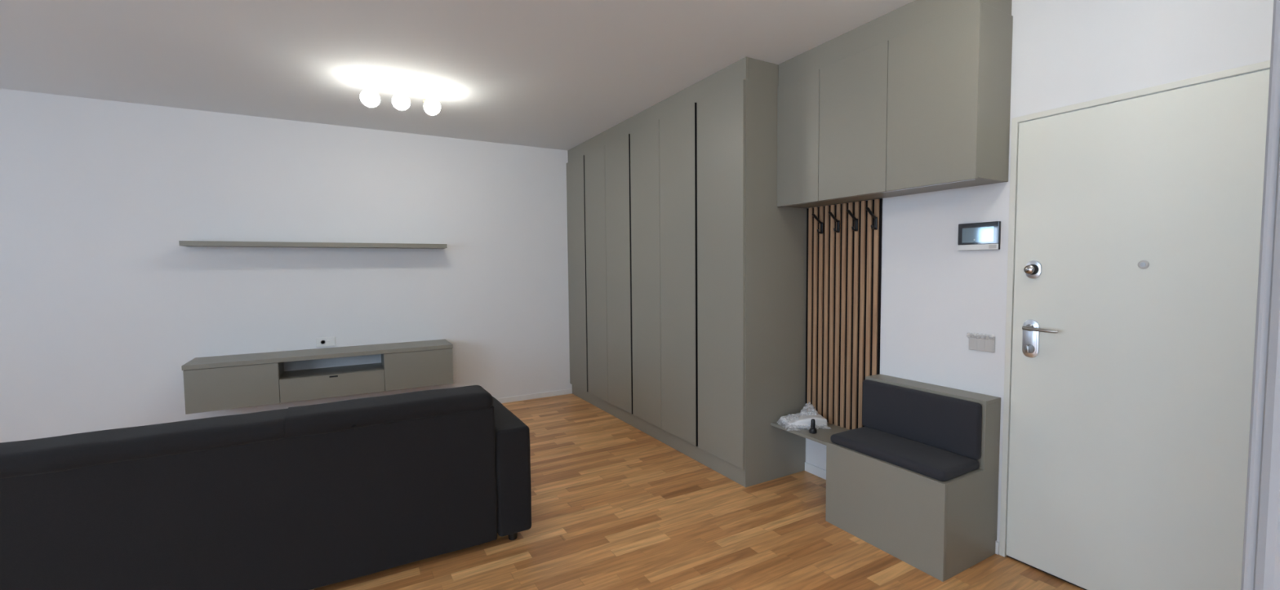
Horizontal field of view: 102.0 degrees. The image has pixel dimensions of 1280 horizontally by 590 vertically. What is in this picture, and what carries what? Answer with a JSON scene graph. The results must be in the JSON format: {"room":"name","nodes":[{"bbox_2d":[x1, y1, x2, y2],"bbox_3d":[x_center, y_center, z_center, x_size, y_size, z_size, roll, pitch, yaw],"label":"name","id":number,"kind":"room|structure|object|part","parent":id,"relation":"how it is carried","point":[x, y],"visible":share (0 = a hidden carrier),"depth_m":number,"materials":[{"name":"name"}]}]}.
{"room":"living room","nodes":[
{"label":"living room","id":0,"kind":"room"},
{"bbox_2d":[0,88,572,443],"bbox_3d":[-3.091,-0.152,4.626,6.916,2.741,0.140,-2,4,-30],"label":"wall","id":1,"kind":"structure","parent":0,"point":[103,308],"depth_m":4.37,"materials":[{"name":"white paint"}]},
{"bbox_2d":[178,240,447,248],"bbox_3d":[-2.762,-0.440,4.591,1.968,0.038,0.222,-2,4,-30],"label":"wall shelf","id":2,"kind":"object","parent":1,"relation":"attached to","point":[184,243],"visible":1,"depth_m":4.43,"materials":[{"name":"grey laminate"}]},
{"bbox_2d":[181,339,453,414],"bbox_3d":[-2.699,0.674,4.567,1.946,0.371,0.421,-2,4,-30],"label":"media cabinet","id":3,"kind":"object","parent":1,"relation":"attached to","point":[216,383],"visible":1,"depth_m":4.35,"materials":[{"name":"grey laminate"}]},
{"bbox_3d":[-3.185,0.725,4.065,0.588,0.333,0.018,-2,4,-30],"label":"door","id":4,"kind":"part","parent":3,"relation":"part of","materials":[{"name":"grey laminate"}]},
{"bbox_3d":[-2.595,0.771,4.406,0.765,0.192,0.018,-2,4,-30],"label":"drawer","id":5,"kind":"part","parent":3,"relation":"part of","materials":[{"name":"grey laminate"}]},
{"bbox_3d":[-2.011,0.677,4.736,0.576,0.333,0.018,-2,4,-30],"label":"door","id":6,"kind":"part","parent":3,"relation":"part of","materials":[{"name":"grey laminate"}]},
{"bbox_2d":[315,337,335,346],"bbox_3d":[-2.849,0.426,4.706,0.151,0.083,0.012,-2,4,-30],"label":"wall socket","id":7,"kind":"object","parent":1,"relation":"attached to","point":[326,341],"visible":1,"depth_m":4.70,"materials":[{"name":"white plastic"}]},
{"bbox_2d":[495,388,572,403],"bbox_3d":[-3.348,1.203,4.458,5.927,0.058,0.012,-2,4,-30],"label":"baseboard","id":8,"kind":"structure","parent":1,"relation":"attached to","point":[522,397],"depth_m":5.70,"materials":[{"name":"white"}]},
{"bbox_2d":[0,0,915,151],"bbox_3d":[-1.160,-1.403,1.159,6.916,0.100,7.962,-2,4,-30],"label":"ceiling","id":9,"kind":"structure","parent":0,"point":[554,74],"depth_m":3.11,"materials":[{"name":"white paint"}]},
{"bbox_2d":[360,81,440,115],"bbox_3d":[-1.702,-1.401,3.703,0.523,0.171,0.123,-2,4,-30],"label":"ceiling lamp","id":10,"kind":"object","parent":9,"relation":"attached to","point":[369,97],"visible":1,"depth_m":3.67,"materials":[{"name":"white glass"}]},
{"bbox_3d":[-1.876,-1.384,3.606,0.124,0.085,0.118,-2,4,-30],"label":"globe","id":11,"kind":"part","parent":10,"relation":"part of","materials":[{"name":"white glass"}]},
{"bbox_3d":[-1.874,-1.353,3.604,0.124,0.085,0.118,-2,4,-30],"label":"globe","id":12,"kind":"part","parent":10,"relation":"part of","materials":[{"name":"white glass"}]},
{"bbox_3d":[-1.728,-1.475,3.724,0.442,0.026,0.042,-2,4,-30],"label":"rail","id":13,"kind":"part","parent":10,"relation":"part of","materials":[{"name":"white metal"}]},
{"bbox_3d":[-1.706,-1.394,3.703,0.119,0.083,0.114,-2,4,-30],"label":"globe","id":14,"kind":"part","parent":10,"relation":"part of","materials":[{"name":"white glass"}]},
{"bbox_3d":[-1.704,-1.364,3.701,0.119,0.083,0.114,-2,4,-30],"label":"globe","id":15,"kind":"part","parent":10,"relation":"part of","materials":[{"name":"white glass"}]},
{"bbox_3d":[-1.531,-1.387,3.804,0.105,0.103,0.114,-2,4,-30],"label":"globe","id":16,"kind":"part","parent":10,"relation":"part of","materials":[{"name":"white glass"}]},
{"bbox_3d":[-1.519,-1.374,3.806,0.105,0.103,0.114,-2,4,-30],"label":"globe","id":17,"kind":"part","parent":10,"relation":"part of","materials":[{"name":"white glass"}]},
{"bbox_2d":[311,393,1084,589],"bbox_3d":[-1.133,1.434,1.315,6.916,0.100,7.962,-2,4,-30],"label":"floor","id":18,"kind":"structure","parent":0,"point":[615,506],"depth_m":2.73,"materials":[{"name":"brown wood"}]},
{"bbox_2d":[0,385,531,589],"bbox_3d":[-1.814,0.909,2.526,2.357,0.828,0.957,-2,4,-30],"label":"sofa","id":19,"kind":"object","parent":18,"relation":"on","point":[309,497],"visible":1,"depth_m":2.16,"materials":[{"name":"grey fabric"}]},
{"bbox_2d":[284,385,493,438],"bbox_3d":[-1.183,0.705,2.526,0.870,0.431,0.345,-2,4,-30],"label":"cushion","id":20,"kind":"object","parent":19,"relation":"on","point":[465,411],"depth_m":2.41,"materials":[{"name":"black fabric"}]},
{"bbox_3d":[-0.876,0.945,3.078,0.182,0.562,0.932,-2,4,-30],"label":"armrest","id":21,"kind":"part","parent":19,"relation":"part of","materials":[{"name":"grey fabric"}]},
{"bbox_2d":[566,57,806,487],"bbox_3d":[0.170,-0.188,4.710,0.570,2.740,2.951,-2,4,-30],"label":"wardrobe","id":22,"kind":"object","parent":18,"relation":"on","point":[687,274],"visible":0.97,"depth_m":3.73,"materials":[{"name":"grey laminate"}]},
{"bbox_3d":[-0.684,-0.220,5.646,0.020,2.478,0.476,-2,4,-30],"label":"door","id":23,"kind":"part","parent":22,"relation":"part of","materials":[{"name":"grey laminate"}]},
{"bbox_3d":[-0.435,-0.199,5.212,0.020,2.478,0.474,-2,4,-30],"label":"door","id":24,"kind":"part","parent":22,"relation":"part of","materials":[{"name":"grey laminate"}]},
{"bbox_3d":[-0.197,-0.178,4.798,0.020,2.478,0.474,-2,4,-30],"label":"door","id":25,"kind":"part","parent":22,"relation":"part of","materials":[{"name":"grey laminate"}]},
{"bbox_3d":[0.051,-0.157,4.365,0.020,2.478,0.474,-2,4,-30],"label":"door","id":26,"kind":"part","parent":22,"relation":"part of","materials":[{"name":"grey laminate"}]},
{"bbox_3d":[0.289,-0.136,3.950,0.020,2.478,0.474,-2,4,-30],"label":"door","id":27,"kind":"part","parent":22,"relation":"part of","materials":[{"name":"grey laminate"}]},
{"bbox_3d":[0.541,-0.114,3.510,0.020,2.478,0.490,-2,4,-30],"label":"door","id":28,"kind":"part","parent":22,"relation":"part of","materials":[{"name":"grey laminate"}]},
{"bbox_3d":[0.908,-0.056,3.448,0.550,2.600,0.018,-2,4,-30],"label":"panel","id":29,"kind":"part","parent":22,"relation":"part of","materials":[{"name":"grey laminate"}]},
{"bbox_2d":[825,373,1000,582],"bbox_3d":[1.407,0.888,2.732,0.462,0.785,0.660,-2,4,-30],"label":"bench","id":30,"kind":"object","parent":18,"relation":"on","point":[917,483],"visible":1,"depth_m":2.55,"materials":[{"name":"grey laminate"}]},
{"bbox_3d":[1.216,1.062,2.631,0.018,0.452,0.660,-2,4,-30],"label":"panel","id":31,"kind":"part","parent":30,"relation":"part of","materials":[{"name":"grey laminate"}]},
{"bbox_2d":[830,426,979,481],"bbox_3d":[1.350,0.809,2.698,0.313,0.066,0.644,-2,4,-30],"label":"seat cushion","id":32,"kind":"object","parent":30,"relation":"on","point":[918,460],"depth_m":2.59,"materials":[{"name":"fabric"}]},
{"bbox_2d":[862,379,982,460],"bbox_3d":[1.470,0.644,2.761,0.058,0.278,0.647,-2,4,-30],"label":"cushion","id":33,"kind":"object","parent":30,"relation":"on","point":[949,423],"depth_m":2.69,"materials":[{"name":"fabric"}]},
{"bbox_3d":[1.574,0.910,2.458,0.443,0.767,0.018,-2,4,-30],"label":"panel","id":34,"kind":"part","parent":30,"relation":"part of","materials":[{"name":"grey laminate"}]},
{"bbox_2d":[805,0,1273,542],"bbox_3d":[1.689,-0.097,2.777,0.140,2.741,7.822,-2,4,-30],"label":"wall","id":35,"kind":"structure","parent":0,"point":[935,295],"depth_m":2.47,"materials":[{"name":"white paint"}]},
{"bbox_2d":[770,421,851,445],"bbox_3d":[1.157,0.867,3.299,0.334,0.018,0.566,-2,4,-30],"label":"ledge","id":36,"kind":"object","parent":35,"relation":"attached to","point":[823,435],"visible":0.31,"depth_m":3.27,"materials":[{"name":"grey laminate"}]},
{"bbox_2d":[777,403,831,431],"bbox_3d":[1.064,0.780,3.389,0.302,0.144,0.202,-1,3,-5],"label":"plastic bag","id":37,"kind":"object","parent":36,"relation":"on","point":[802,420],"visible":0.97,"depth_m":3.33,"materials":[{"name":"white plastic"}]},
{"bbox_2d":[808,418,817,434],"bbox_3d":[1.081,0.817,3.239,0.047,0.088,0.045,-2,4,-30],"label":"stopper","id":38,"kind":"object","parent":36,"relation":"on","point":[812,429],"visible":1,"depth_m":3.23,"materials":[{"name":"black plastic"}]},
{"bbox_2d":[804,198,882,429],"bbox_3d":[1.286,0.136,3.335,0.021,1.433,0.566,-2,4,-30],"label":"slatted panel","id":39,"kind":"object","parent":35,"relation":"attached to","point":[844,268],"visible":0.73,"depth_m":3.31,"materials":[{"name":"brown wood"}]},
{"bbox_2d":[812,213,822,234],"bbox_3d":[1.161,-0.467,3.396,0.092,0.130,0.022,-2,4,-30],"label":"coat hook","id":40,"kind":"object","parent":39,"relation":"attached to","point":[815,216],"visible":1,"depth_m":3.40,"materials":[{"name":"black metal"}]},
{"bbox_3d":[1.160,-0.498,3.394,0.091,0.068,0.022,-2,4,-30],"label":"arm","id":41,"kind":"part","parent":40,"relation":"part of","materials":[{"name":"black metal"}]},
{"bbox_3d":[1.197,-0.441,3.418,0.010,0.076,0.020,-2,4,-30],"label":"plate","id":42,"kind":"part","parent":40,"relation":"part of","materials":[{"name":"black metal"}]},
{"bbox_2d":[828,211,839,232],"bbox_3d":[1.227,-0.461,3.282,0.092,0.130,0.022,-2,4,-30],"label":"coat hook","id":43,"kind":"object","parent":39,"relation":"attached to","point":[833,216],"visible":1,"depth_m":3.29,"materials":[{"name":"black metal"}]},
{"bbox_3d":[1.226,-0.492,3.280,0.091,0.068,0.022,-2,4,-30],"label":"arm","id":44,"kind":"part","parent":43,"relation":"part of","materials":[{"name":"black metal"}]},
{"bbox_3d":[1.263,-0.436,3.304,0.010,0.076,0.020,-2,4,-30],"label":"plate","id":45,"kind":"part","parent":43,"relation":"part of","materials":[{"name":"black metal"}]},
{"bbox_2d":[846,208,857,231],"bbox_3d":[1.294,-0.456,3.165,0.092,0.130,0.022,-2,4,-30],"label":"coat hook","id":46,"kind":"object","parent":39,"relation":"attached to","point":[849,212],"visible":1,"depth_m":3.17,"materials":[{"name":"black metal"}]},
{"bbox_3d":[1.293,-0.487,3.163,0.091,0.068,0.022,-2,4,-30],"label":"arm","id":47,"kind":"part","parent":46,"relation":"part of","materials":[{"name":"black metal"}]},
{"bbox_3d":[1.330,-0.430,3.187,0.010,0.076,0.020,-2,4,-30],"label":"plate","id":48,"kind":"part","parent":46,"relation":"part of","materials":[{"name":"black metal"}]},
{"bbox_2d":[865,207,877,230],"bbox_3d":[1.360,-0.450,3.050,0.092,0.130,0.022,-2,4,-30],"label":"coat hook","id":49,"kind":"object","parent":39,"relation":"attached to","point":[875,227],"visible":1,"depth_m":3.06,"materials":[{"name":"black metal"}]},
{"bbox_3d":[1.359,-0.481,3.047,0.091,0.068,0.022,-2,4,-30],"label":"arm","id":50,"kind":"part","parent":49,"relation":"part of","materials":[{"name":"black metal"}]},
{"bbox_3d":[1.396,-0.424,3.071,0.010,0.076,0.020,-2,4,-30],"label":"plate","id":51,"kind":"part","parent":49,"relation":"part of","materials":[{"name":"black metal"}]},
{"bbox_2d":[777,0,1013,208],"bbox_3d":[1.325,-1.014,2.916,0.287,0.916,1.234,-2,4,-30],"label":"upper cabinet","id":52,"kind":"object","parent":35,"relation":"attached to","point":[915,98],"visible":1,"depth_m":2.64,"materials":[{"name":"grey laminate"}]},
{"bbox_3d":[0.987,-0.957,3.240,0.018,0.774,0.339,-2,4,-30],"label":"door","id":53,"kind":"part","parent":52,"relation":"part of","materials":[{"name":"grey laminate"}]},
{"bbox_3d":[1.182,-0.940,2.899,0.018,0.774,0.443,-2,4,-30],"label":"door","id":54,"kind":"part","parent":52,"relation":"part of","materials":[{"name":"grey laminate"}]},
{"bbox_3d":[1.405,-0.921,2.511,0.018,0.774,0.445,-2,4,-30],"label":"door","id":55,"kind":"part","parent":52,"relation":"part of","materials":[{"name":"grey laminate"}]},
{"bbox_2d":[804,462,999,555],"bbox_3d":[1.468,1.229,3.105,0.012,0.062,1.241,-2,4,-30],"label":"baseboard","id":56,"kind":"structure","parent":35,"relation":"attached to","point":[809,468],"depth_m":3.53,"materials":[{"name":"white"}]},
{"bbox_2d":[957,221,1000,250],"bbox_3d":[1.693,-0.293,2.593,0.022,0.137,0.192,-2,4,-30],"label":"intercom","id":57,"kind":"object","parent":35,"relation":"attached to","point":[984,235],"visible":1,"depth_m":2.58,"materials":[{"name":"black plastic"}]},
{"bbox_2d":[968,333,995,352],"bbox_3d":[1.710,0.236,2.601,0.022,0.090,0.128,-2,4,-30],"label":"switch plate","id":58,"kind":"object","parent":35,"relation":"attached to","point":[976,342],"visible":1,"depth_m":2.60,"materials":[{"name":"grey plastic"}]},
{"bbox_2d":[999,60,1270,589],"bbox_3d":[2.002,0.245,2.125,0.147,2.125,0.902,-2,4,-30],"label":"door","id":59,"kind":"structure","parent":35,"relation":"in","point":[1135,217],"depth_m":2.10,"materials":[{"name":"white wood"}]},
{"bbox_3d":[1.794,-0.117,2.388,0.036,0.041,0.041,-2,4,-30],"label":"turn knob","id":60,"kind":"part","parent":59,"relation":"part of","materials":[{"name":"silver metal"}]},
{"bbox_3d":[1.820,0.203,2.416,0.009,0.178,0.066,-2,4,-30],"label":"handle plate","id":61,"kind":"part","parent":59,"relation":"part of","materials":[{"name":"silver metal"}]},
{"bbox_3d":[1.817,-0.118,2.396,0.010,0.084,0.062,-2,4,-30],"label":"deadbolt plate","id":62,"kind":"part","parent":59,"relation":"part of","materials":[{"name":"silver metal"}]},
{"bbox_3d":[1.817,0.155,2.352,0.056,0.034,0.142,-2,4,-30],"label":"lever","id":63,"kind":"part","parent":59,"relation":"part of","materials":[{"name":"silver metal"}]},
{"bbox_2d":[1240,0,1279,589],"bbox_3d":[2.010,0.020,0.598,1.472,2.741,1.436,-2,4,-30],"label":"wall partition","id":64,"kind":"structure","parent":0,"point":[1273,102],"depth_m":0.85,"materials":[{"name":"grey paint"}]},
{"bbox_2d":[1253,125,1279,589],"bbox_3d":[1.026,0.017,0.824,0.016,2.741,0.038,-2,4,-30],"label":"trim","id":65,"kind":"structure","parent":64,"relation":"attached to","point":[1267,556],"depth_m":0.84,"materials":[{"name":"grey wood"}]}
]}

